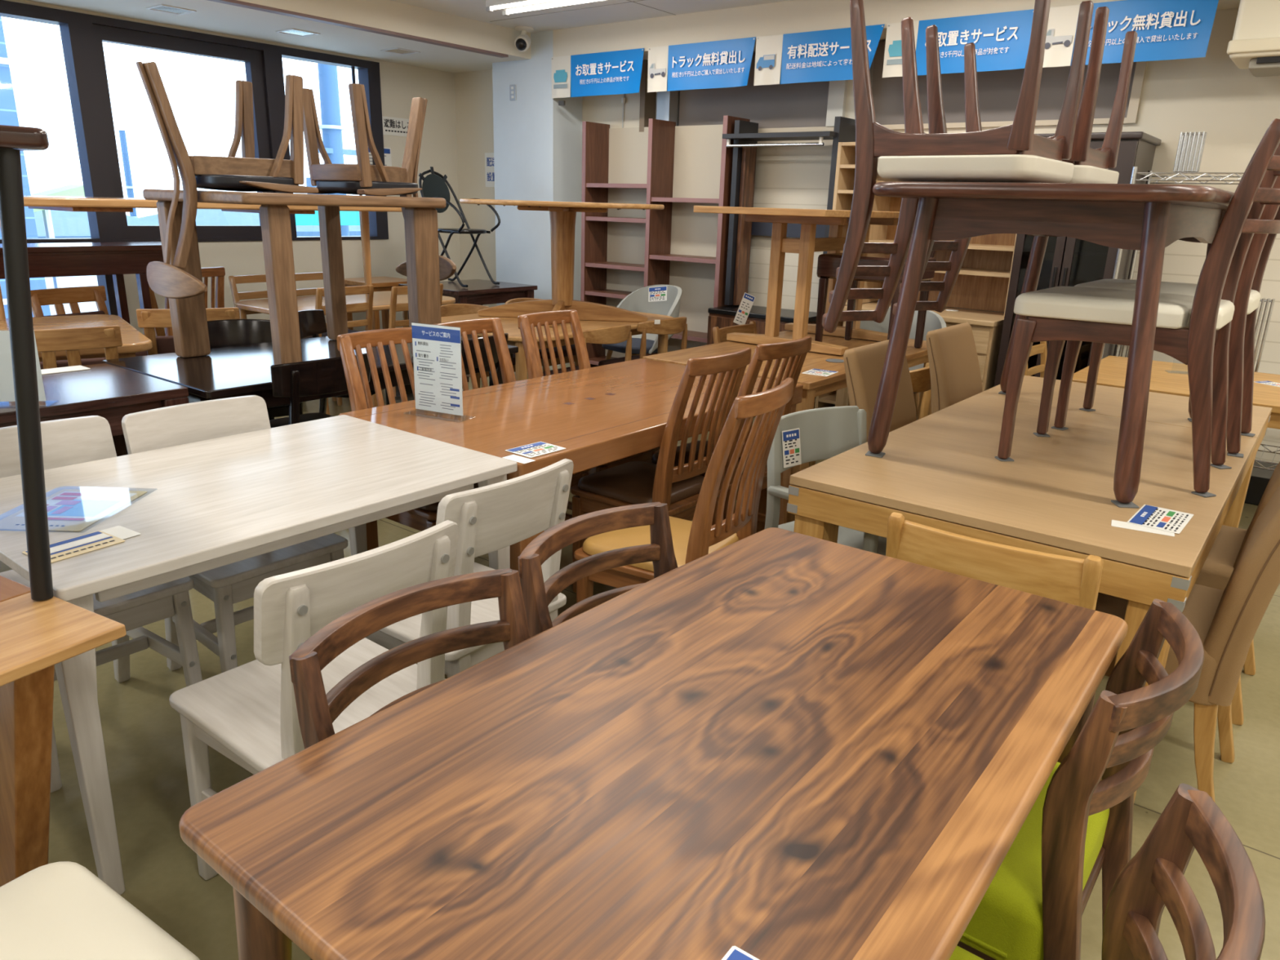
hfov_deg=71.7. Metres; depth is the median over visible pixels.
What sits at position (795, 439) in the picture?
print
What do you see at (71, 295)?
dining chair
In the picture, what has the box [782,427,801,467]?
price card
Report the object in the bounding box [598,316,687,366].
dining chair
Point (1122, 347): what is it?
rack
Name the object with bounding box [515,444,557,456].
print
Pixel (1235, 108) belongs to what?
wall
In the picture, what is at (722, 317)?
base cabinet
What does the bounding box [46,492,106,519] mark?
print
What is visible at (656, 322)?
price tag
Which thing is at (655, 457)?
seat cushion
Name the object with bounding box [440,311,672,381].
dining table
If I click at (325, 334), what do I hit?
seat cushion
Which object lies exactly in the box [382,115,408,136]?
sign
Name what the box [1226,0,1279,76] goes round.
air conditioner
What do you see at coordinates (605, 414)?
dining table
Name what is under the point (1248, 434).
pad
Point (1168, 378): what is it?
dining table
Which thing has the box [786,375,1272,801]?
dining table
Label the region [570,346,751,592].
dining chair
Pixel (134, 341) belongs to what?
dining table
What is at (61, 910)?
dining chair
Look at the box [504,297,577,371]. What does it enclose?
dining chair
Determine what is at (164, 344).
cushion
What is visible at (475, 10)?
ceiling
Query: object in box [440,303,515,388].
dining chair
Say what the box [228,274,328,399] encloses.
dining chair
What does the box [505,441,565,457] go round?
price card
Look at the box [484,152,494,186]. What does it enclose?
poster
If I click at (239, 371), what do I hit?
dining table
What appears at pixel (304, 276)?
dining chair
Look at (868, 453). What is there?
pad
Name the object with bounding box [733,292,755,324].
price card
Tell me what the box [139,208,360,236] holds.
house
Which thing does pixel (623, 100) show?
cable
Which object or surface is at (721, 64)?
banner
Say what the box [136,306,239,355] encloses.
dining chair
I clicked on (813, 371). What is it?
price card
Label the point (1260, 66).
outlet
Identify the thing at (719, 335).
dining chair
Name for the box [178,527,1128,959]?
dining table
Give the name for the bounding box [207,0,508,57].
trim
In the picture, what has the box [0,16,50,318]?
apartment building
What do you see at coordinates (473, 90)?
wall
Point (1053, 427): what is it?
pad
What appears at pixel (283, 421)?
seat cushion
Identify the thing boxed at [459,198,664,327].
table
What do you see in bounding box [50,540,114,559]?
print
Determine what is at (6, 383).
stand
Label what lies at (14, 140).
table
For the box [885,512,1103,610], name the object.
dining chair
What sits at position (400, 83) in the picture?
wall
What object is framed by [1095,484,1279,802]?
dining chair
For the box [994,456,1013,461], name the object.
pad
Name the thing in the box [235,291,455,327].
dining table
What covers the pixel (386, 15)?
soffit
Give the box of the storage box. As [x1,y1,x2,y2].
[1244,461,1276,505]
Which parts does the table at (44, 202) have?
leg, leg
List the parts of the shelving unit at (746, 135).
panel, hanging rail, cross panel, panel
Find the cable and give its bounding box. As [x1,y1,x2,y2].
[621,93,625,128]
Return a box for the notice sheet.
[368,147,391,166]
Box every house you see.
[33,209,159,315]
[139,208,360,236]
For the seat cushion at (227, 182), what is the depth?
3.48 m
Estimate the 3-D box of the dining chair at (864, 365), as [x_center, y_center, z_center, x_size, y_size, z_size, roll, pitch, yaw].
[1.040,0.005,3.212,0.559,0.947,0.450,15,21,36]
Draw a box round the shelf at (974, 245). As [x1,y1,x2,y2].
[868,239,1013,251]
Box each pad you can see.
[825,358,844,362]
[865,450,885,457]
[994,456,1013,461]
[1033,432,1049,436]
[1051,426,1068,430]
[1079,408,1095,411]
[1111,499,1139,508]
[1191,491,1216,497]
[1210,463,1231,469]
[1226,452,1243,457]
[1240,432,1255,436]
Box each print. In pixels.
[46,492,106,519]
[46,500,80,514]
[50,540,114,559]
[385,129,407,133]
[416,344,457,409]
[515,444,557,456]
[649,290,665,300]
[736,301,749,322]
[784,439,799,464]
[1142,508,1188,531]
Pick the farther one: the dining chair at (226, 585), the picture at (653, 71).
the picture at (653, 71)
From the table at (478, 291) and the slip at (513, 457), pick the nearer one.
the slip at (513, 457)
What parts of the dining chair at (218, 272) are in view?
leg, rail, leg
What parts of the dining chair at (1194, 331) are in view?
leg, leg, leg, leg, rail, rail, rail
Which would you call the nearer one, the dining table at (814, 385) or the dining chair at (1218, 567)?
the dining chair at (1218, 567)
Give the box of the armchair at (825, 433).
[764,405,886,555]
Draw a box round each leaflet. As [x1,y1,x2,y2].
[0,488,147,531]
[22,525,140,562]
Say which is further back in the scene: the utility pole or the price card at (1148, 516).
the utility pole
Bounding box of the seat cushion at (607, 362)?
[598,355,639,366]
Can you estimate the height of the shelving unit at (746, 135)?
1.300 m
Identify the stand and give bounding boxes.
[0,330,45,401]
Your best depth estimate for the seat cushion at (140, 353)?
5.44 m
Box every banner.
[551,48,644,105]
[647,36,755,92]
[753,24,884,85]
[882,8,1033,77]
[1042,0,1218,67]
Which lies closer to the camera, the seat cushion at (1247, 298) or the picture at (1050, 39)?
the seat cushion at (1247, 298)
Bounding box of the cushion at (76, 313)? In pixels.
[42,311,104,316]
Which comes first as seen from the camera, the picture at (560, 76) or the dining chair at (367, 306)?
the dining chair at (367, 306)
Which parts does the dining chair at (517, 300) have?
backrest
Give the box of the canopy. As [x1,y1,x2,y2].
[31,184,84,314]
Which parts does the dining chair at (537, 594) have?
leg, rail, rail, rail, leg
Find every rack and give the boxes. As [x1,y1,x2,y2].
[1118,345,1128,357]
[1173,131,1206,172]
[1254,297,1275,372]
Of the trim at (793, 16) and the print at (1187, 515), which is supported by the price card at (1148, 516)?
the print at (1187, 515)
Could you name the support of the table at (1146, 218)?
on the dining table at (940, 469)
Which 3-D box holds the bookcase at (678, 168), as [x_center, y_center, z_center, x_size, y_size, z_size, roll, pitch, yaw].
[0.145,-1.810,7.138,1.387,2.021,0.302,15,21,36]
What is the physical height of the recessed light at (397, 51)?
0.006 m
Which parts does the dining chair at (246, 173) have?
leg, backrest, leg, leg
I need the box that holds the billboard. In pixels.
[294,210,359,225]
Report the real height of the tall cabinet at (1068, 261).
1.735 m
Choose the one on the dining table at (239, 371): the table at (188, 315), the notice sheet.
the table at (188, 315)
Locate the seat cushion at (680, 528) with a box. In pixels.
[582,515,739,572]
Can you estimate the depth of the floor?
2.23 m
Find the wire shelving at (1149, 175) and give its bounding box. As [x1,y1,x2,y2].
[1101,166,1279,471]
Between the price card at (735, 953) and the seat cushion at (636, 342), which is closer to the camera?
the price card at (735, 953)
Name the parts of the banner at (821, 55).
white panel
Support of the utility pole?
on the ground
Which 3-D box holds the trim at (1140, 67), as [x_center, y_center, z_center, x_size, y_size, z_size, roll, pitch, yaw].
[1.471,-2.698,6.100,3.610,0.560,0.150,15,21,36]
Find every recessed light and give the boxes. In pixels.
[145,4,196,14]
[275,28,319,36]
[380,48,420,54]
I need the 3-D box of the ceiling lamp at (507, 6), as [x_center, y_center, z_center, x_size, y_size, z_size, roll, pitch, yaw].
[-0.510,-3.121,5.725,1.224,0.085,0.190,15,21,36]
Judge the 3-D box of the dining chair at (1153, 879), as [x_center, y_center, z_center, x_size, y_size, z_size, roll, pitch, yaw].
[0.348,0.734,1.050,0.498,0.800,0.436,15,21,36]
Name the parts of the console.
moulding, leg, leg, leg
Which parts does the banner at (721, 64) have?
white panel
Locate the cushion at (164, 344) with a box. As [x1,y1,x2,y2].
[155,335,175,354]
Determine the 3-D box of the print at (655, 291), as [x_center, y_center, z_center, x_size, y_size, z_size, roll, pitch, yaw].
[0.125,-1.331,6.388,0.125,0.067,0.001,2,1,29]
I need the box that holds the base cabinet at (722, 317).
[706,304,817,398]
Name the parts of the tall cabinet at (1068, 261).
door, glass, handle, handle, glass, door, cornice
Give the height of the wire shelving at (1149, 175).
1.660 m
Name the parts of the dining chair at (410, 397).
leg, backrest, leg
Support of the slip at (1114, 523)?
on the dining table at (940, 469)
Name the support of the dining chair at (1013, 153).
on the table at (1146, 218)
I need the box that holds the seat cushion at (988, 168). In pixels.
[875,154,1074,182]
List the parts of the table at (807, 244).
leg, leg, leg, leg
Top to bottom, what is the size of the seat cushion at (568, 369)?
0.054 m
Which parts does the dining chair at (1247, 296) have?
leg, leg, leg, leg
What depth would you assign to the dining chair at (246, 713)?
1.67 m
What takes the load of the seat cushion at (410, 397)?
on the dining chair at (410, 397)
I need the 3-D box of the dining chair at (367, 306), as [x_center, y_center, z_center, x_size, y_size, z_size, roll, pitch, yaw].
[-2.018,-0.844,5.784,0.469,0.858,0.406,15,21,36]
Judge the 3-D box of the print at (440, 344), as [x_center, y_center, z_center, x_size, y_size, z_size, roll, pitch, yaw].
[-0.673,-0.344,2.943,0.168,0.214,0.001,10,19,24]
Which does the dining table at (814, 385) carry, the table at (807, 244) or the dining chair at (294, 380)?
the table at (807, 244)
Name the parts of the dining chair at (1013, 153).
rail, leg, rail, rail, rail, leg, leg, leg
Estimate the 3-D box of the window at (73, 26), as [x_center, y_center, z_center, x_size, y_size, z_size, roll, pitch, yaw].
[-4.322,-1.720,5.537,0.142,2.440,1.880,15,21,36]
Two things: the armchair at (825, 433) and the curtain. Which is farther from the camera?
the curtain
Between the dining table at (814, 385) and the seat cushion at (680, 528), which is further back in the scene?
the dining table at (814, 385)
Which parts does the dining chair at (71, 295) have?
leg, rail, leg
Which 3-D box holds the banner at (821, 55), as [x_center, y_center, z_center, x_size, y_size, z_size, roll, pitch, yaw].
[1.130,-2.760,5.770,0.919,0.305,0.072,15,21,36]
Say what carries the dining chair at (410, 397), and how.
on the floor
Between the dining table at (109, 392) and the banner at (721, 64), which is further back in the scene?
the banner at (721, 64)
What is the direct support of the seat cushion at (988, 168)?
on the dining chair at (1013, 153)
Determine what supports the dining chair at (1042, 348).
on the floor
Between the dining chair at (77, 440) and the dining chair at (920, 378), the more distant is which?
the dining chair at (920, 378)
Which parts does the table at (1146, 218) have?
leg, leg, leg, leg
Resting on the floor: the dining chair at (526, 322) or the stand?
the dining chair at (526, 322)
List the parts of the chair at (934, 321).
leg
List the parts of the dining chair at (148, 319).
leg, rail, leg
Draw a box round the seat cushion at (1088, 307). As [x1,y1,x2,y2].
[1013,286,1234,329]
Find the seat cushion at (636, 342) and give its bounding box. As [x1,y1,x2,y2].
[601,337,657,354]
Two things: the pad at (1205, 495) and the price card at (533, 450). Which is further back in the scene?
the price card at (533, 450)
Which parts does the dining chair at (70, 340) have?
rail, leg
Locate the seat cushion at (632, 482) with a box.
[577,461,704,504]
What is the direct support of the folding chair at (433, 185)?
on the table at (478, 291)
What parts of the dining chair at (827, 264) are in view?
leg, leg, leg, leg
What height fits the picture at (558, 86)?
0.030 m
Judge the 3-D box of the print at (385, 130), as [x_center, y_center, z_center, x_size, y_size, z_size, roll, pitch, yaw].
[-2.147,-3.095,7.875,0.001,0.012,0.278,15,21,36]
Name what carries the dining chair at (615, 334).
on the floor
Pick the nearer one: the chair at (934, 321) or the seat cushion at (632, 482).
the seat cushion at (632, 482)
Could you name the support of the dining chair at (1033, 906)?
on the floor
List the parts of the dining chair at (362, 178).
leg, leg, leg, backrest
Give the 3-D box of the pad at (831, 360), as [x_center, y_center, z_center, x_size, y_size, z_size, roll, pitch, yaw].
[0.948,-0.579,4.298,0.096,0.004,0.094,15,21,36]
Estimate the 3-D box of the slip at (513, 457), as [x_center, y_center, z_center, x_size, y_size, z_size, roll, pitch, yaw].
[-0.343,-0.059,2.509,0.090,0.001,0.046,15,21,36]
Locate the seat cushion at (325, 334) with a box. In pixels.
[309,328,359,337]
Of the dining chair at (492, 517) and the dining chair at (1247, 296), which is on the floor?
the dining chair at (492, 517)
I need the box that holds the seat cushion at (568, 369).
[542,365,592,376]
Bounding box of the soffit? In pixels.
[23,0,530,72]
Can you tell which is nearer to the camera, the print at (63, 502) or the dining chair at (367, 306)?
the print at (63, 502)
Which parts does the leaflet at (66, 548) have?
white panel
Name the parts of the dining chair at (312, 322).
backrest, leg, leg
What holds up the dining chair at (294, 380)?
on the floor
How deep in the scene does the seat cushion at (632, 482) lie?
3.15 m
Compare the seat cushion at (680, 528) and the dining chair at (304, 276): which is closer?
the seat cushion at (680, 528)
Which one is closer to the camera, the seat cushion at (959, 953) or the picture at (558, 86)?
the seat cushion at (959, 953)
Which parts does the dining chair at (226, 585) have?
leg, backrest, leg, seat, leg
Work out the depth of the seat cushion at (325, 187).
3.93 m
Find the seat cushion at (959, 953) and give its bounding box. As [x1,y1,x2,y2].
[949,945,984,959]
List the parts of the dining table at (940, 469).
corner plate, corner plate, leg, leg, corner plate, corner plate, leg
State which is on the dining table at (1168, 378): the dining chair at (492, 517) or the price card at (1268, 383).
the price card at (1268, 383)
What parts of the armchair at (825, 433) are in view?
leg, armrest, backrest, seat, leg, leg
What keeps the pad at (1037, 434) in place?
on the dining table at (940, 469)
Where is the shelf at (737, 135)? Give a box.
[722,131,836,141]
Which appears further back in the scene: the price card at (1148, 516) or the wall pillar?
the wall pillar
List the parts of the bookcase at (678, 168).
panel, shelf, shelf, shelf, shelf, shelf, panel, shelf, shelf, panel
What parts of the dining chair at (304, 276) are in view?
rail, rail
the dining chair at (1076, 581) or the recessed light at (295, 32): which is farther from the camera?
the recessed light at (295, 32)
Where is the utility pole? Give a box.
[118,129,137,217]
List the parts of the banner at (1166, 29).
truck glass, white panel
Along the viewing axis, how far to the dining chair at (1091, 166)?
2.82 m
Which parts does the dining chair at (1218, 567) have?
seat, leg, leg, backrest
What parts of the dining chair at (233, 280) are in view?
leg, rail, rail, rail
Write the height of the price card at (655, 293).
0.121 m
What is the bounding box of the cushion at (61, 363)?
[39,357,106,369]
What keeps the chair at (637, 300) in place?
on the floor
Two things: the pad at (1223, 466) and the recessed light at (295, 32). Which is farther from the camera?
the recessed light at (295, 32)
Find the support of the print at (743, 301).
attached to the price card at (747, 301)
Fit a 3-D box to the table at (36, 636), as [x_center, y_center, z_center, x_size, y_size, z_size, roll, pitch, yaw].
[-1.591,0.587,1.507,1.165,0.708,0.850,11,20,27]
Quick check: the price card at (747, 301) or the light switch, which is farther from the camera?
the light switch
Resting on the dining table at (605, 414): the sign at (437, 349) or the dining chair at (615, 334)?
the sign at (437, 349)
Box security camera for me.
[514,26,533,51]
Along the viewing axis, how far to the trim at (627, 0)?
6.25 m
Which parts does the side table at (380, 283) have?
leg, leg, leg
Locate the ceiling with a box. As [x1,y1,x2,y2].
[391,0,791,32]
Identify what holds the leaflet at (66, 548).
on the dining table at (215, 503)
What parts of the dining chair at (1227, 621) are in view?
seat, leg, leg, backrest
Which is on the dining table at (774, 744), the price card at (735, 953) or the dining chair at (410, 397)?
the price card at (735, 953)
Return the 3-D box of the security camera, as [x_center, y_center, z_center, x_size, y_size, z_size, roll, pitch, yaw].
[-0.923,-3.496,7.042,0.150,0.175,0.167,15,21,36]
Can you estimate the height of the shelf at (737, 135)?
0.030 m
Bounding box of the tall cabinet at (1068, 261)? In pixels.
[994,131,1161,386]
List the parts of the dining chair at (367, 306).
leg, leg, rail, rail, rail, leg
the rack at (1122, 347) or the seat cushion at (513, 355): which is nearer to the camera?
the rack at (1122, 347)
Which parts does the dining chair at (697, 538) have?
leg, seat frame, leg, rail, leg, rail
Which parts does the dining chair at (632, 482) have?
leg, seat frame, leg, rail, rail, leg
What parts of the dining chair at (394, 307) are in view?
leg, rail, rail, rail, leg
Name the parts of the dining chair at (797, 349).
seat frame, leg, rail, rail, leg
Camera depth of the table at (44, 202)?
4.80 m
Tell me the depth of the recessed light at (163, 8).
5.71 m
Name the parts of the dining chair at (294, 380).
leg, backrest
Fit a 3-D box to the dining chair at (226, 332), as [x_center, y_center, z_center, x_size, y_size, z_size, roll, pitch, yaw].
[-1.983,-0.393,4.480,0.461,0.776,0.484,-11,22,-36]
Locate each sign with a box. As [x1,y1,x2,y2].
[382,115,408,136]
[411,322,462,415]
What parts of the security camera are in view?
arm, mount plate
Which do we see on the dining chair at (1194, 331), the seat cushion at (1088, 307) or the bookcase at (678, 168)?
the seat cushion at (1088, 307)
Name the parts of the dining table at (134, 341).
leg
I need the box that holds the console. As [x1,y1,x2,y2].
[0,241,165,336]
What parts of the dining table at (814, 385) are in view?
leg, leg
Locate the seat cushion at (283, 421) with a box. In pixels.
[269,413,333,427]
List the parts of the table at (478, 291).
leg, leg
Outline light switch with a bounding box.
[509,84,515,100]
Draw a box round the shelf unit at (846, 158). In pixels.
[814,142,887,408]
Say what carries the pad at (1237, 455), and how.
on the dining table at (940, 469)
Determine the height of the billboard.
4.810 m
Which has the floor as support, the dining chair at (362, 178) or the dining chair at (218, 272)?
the dining chair at (218, 272)
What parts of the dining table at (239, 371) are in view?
leg, leg, leg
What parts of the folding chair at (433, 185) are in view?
plate, seat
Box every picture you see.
[553,69,567,82]
[553,84,567,88]
[648,62,666,74]
[755,54,774,68]
[886,58,902,65]
[888,40,902,57]
[1044,28,1072,44]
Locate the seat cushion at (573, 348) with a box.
[513,344,576,359]
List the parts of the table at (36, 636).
leg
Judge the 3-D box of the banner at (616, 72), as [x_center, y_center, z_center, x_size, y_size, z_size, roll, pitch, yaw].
[-0.350,-3.128,6.902,0.945,0.362,0.036,15,21,36]
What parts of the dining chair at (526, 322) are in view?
leg, rail, leg, leg, seat frame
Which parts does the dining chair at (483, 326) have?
rail, leg, seat frame, leg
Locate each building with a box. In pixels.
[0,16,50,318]
[306,62,356,235]
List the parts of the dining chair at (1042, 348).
leg, rail, rail, leg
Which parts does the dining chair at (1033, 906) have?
leg, rail, leg, rail, rail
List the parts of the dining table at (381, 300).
leg, leg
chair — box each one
[0,415,202,792]
[0,861,199,959]
[30,285,147,356]
[33,324,122,369]
[121,395,348,672]
[136,61,318,298]
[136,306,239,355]
[164,266,225,336]
[168,520,458,879]
[207,319,302,420]
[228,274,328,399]
[269,353,370,427]
[288,568,530,959]
[294,271,359,401]
[297,309,389,413]
[302,83,456,280]
[315,284,377,414]
[337,327,478,531]
[365,458,573,678]
[388,283,443,396]
[394,333,508,403]
[418,166,500,287]
[432,317,590,539]
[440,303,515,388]
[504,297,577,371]
[517,309,660,513]
[517,502,677,637]
[542,324,631,376]
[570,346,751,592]
[573,377,794,603]
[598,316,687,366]
[601,284,681,359]
[645,335,812,524]
[712,320,756,343]
[808,362,931,466]
[814,240,938,348]
[822,0,1093,333]
[843,339,916,441]
[848,306,946,417]
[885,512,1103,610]
[892,6,1137,315]
[925,322,982,413]
[949,782,1265,959]
[957,599,1204,959]
[997,118,1279,492]
[1024,341,1047,377]
[1053,176,1279,453]
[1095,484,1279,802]
[1195,462,1279,725]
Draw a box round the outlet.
[1248,56,1279,76]
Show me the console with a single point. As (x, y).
(117, 260)
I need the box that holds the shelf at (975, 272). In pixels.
[934,267,1010,277]
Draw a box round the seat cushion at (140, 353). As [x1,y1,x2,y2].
[135,351,147,356]
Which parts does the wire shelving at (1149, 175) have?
post, post, shelf, shelf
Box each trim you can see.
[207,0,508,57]
[489,0,675,22]
[552,0,1240,60]
[758,61,1147,133]
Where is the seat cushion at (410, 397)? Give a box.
[394,388,469,403]
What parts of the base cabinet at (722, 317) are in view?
door, door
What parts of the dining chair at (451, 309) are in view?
backrest, leg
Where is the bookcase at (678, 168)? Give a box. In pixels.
[580,115,750,367]
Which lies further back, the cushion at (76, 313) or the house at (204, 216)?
the house at (204, 216)
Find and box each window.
[0,0,118,315]
[86,13,279,242]
[266,44,388,240]
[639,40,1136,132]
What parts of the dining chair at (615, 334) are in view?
backrest, leg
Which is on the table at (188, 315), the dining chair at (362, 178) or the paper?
the dining chair at (362, 178)
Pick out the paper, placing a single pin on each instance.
(59, 370)
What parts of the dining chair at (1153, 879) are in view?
rail, leg, rail, rail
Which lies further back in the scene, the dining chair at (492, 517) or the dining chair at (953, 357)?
the dining chair at (953, 357)
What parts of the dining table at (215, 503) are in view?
leg, leg, leg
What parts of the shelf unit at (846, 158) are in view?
shelf, panel, shelf, shelf, shelf, panel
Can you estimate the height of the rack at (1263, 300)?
0.444 m
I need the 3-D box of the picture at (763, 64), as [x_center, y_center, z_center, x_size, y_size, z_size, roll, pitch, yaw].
[0.851,-2.834,6.005,0.140,0.080,0.001,15,21,36]
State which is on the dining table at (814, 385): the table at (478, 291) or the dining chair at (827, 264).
the dining chair at (827, 264)
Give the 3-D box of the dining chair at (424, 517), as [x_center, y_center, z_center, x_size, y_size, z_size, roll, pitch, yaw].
[-0.758,-0.037,3.174,0.538,0.943,0.400,15,21,36]
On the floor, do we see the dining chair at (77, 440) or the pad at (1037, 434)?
the dining chair at (77, 440)
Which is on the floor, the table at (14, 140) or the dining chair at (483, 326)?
the dining chair at (483, 326)
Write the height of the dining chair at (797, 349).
0.943 m
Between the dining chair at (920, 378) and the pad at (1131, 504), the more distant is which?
the dining chair at (920, 378)
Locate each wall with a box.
[4,0,460,333]
[454,69,497,306]
[580,8,1279,462]
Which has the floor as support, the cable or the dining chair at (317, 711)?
the dining chair at (317, 711)
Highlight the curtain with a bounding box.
[825,80,848,126]
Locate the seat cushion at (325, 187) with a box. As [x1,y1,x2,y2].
[315,180,417,195]
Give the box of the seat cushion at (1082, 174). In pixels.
[1068,164,1119,183]
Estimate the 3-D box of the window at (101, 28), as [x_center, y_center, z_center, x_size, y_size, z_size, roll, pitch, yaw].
[-3.332,-2.528,6.580,0.150,1.460,1.270,15,21,36]
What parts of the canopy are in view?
post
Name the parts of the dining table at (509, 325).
leg, leg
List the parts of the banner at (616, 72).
white panel, bracket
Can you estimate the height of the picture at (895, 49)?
0.090 m
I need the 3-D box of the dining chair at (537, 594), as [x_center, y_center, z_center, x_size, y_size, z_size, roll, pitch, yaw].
[0.043,0.508,1.744,0.498,0.800,0.436,15,21,36]
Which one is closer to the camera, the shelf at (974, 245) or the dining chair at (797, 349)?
the dining chair at (797, 349)
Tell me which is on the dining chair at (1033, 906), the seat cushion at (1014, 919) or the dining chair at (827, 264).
the seat cushion at (1014, 919)
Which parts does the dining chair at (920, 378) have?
leg, backrest, leg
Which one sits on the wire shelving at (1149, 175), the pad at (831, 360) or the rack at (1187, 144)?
the rack at (1187, 144)
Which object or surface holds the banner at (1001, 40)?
attached to the wall at (1235, 108)
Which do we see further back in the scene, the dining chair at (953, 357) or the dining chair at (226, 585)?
the dining chair at (953, 357)
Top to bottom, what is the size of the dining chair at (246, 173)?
0.856 m
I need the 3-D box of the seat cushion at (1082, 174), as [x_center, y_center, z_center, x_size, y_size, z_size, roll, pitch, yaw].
[1.246,-0.980,2.894,0.500,0.070,0.464,15,21,36]
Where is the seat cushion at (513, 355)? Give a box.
[512,353,515,364]
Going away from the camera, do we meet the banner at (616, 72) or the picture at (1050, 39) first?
the picture at (1050, 39)
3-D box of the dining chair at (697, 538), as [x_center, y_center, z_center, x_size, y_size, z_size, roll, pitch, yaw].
[0.129,0.159,2.633,0.538,0.943,0.400,12,20,29]
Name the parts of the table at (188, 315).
leg, leg, leg, leg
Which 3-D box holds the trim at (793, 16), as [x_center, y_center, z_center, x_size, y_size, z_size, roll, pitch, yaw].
[3.269,-2.518,4.385,9.810,0.220,0.360,15,21,36]
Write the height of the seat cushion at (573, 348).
0.054 m
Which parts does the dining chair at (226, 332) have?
backrest, leg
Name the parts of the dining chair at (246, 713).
leg, leg, seat, backrest, leg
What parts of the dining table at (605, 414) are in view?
leg, leg, leg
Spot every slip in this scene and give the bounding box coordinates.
[502,454,534,463]
[1111,520,1174,536]
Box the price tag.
[654,320,660,324]
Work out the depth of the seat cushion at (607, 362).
5.60 m
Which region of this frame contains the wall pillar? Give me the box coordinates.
[492,30,582,365]
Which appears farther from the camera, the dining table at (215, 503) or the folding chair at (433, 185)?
the folding chair at (433, 185)
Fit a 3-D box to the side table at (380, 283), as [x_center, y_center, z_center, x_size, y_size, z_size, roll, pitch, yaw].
[-2.237,-1.362,7.653,0.500,0.720,0.500,15,21,36]
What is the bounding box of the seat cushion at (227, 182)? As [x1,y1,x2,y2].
[194,173,298,191]
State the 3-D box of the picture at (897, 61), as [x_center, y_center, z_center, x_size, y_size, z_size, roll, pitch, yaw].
[1.595,-2.582,5.470,0.150,0.030,0.001,15,21,36]
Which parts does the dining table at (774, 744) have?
leg, leg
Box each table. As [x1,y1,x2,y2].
[0,124,53,600]
[0,195,402,319]
[0,314,152,361]
[0,363,189,456]
[0,414,517,894]
[0,575,126,886]
[102,336,518,454]
[142,188,446,364]
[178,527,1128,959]
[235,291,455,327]
[338,358,803,570]
[344,276,407,329]
[398,279,537,382]
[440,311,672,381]
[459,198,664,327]
[642,330,931,523]
[693,205,899,355]
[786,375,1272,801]
[867,182,1234,503]
[1071,355,1279,429]
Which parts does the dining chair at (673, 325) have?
leg, backrest, leg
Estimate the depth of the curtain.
6.11 m
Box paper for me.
[40,365,90,374]
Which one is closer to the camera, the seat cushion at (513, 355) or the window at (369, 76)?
the seat cushion at (513, 355)
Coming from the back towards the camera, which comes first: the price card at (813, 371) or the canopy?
the canopy
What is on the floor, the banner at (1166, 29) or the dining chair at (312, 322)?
the dining chair at (312, 322)
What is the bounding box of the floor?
[0,363,1279,959]
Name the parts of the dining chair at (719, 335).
leg, backrest, leg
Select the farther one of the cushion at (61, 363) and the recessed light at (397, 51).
the recessed light at (397, 51)
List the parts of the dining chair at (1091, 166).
rail, rail, leg, rail, rail, leg, leg, leg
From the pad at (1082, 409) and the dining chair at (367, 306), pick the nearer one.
the pad at (1082, 409)
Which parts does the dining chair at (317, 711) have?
leg, rail, rail, rail, leg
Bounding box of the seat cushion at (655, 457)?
[651,440,767,476]
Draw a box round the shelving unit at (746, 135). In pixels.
[722,116,855,305]
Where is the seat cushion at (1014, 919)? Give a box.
[959,761,1109,959]
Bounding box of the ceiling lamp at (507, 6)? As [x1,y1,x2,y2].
[485,0,602,16]
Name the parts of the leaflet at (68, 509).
white panel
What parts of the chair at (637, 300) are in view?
leg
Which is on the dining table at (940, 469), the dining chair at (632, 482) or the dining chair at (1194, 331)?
the dining chair at (1194, 331)
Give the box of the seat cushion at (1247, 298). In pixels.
[1074,279,1260,314]
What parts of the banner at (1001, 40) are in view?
white panel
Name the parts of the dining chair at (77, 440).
leg, backrest, seat, leg, leg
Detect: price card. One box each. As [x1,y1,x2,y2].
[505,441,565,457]
[648,285,666,302]
[721,946,759,959]
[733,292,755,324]
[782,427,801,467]
[802,368,838,376]
[1127,504,1194,533]
[1253,380,1279,386]
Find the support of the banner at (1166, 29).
attached to the wall at (1235, 108)
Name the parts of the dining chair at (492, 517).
leg, seat, backrest, leg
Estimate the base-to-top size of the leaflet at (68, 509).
0.004 m
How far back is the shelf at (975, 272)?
5.57 m
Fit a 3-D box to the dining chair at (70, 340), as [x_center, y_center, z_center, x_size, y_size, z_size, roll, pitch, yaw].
[-2.674,-0.327,4.139,0.483,0.811,0.478,-11,21,-34]
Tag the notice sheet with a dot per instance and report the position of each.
(388, 162)
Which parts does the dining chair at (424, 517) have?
leg, rail, seat frame, leg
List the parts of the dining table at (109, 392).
leg, leg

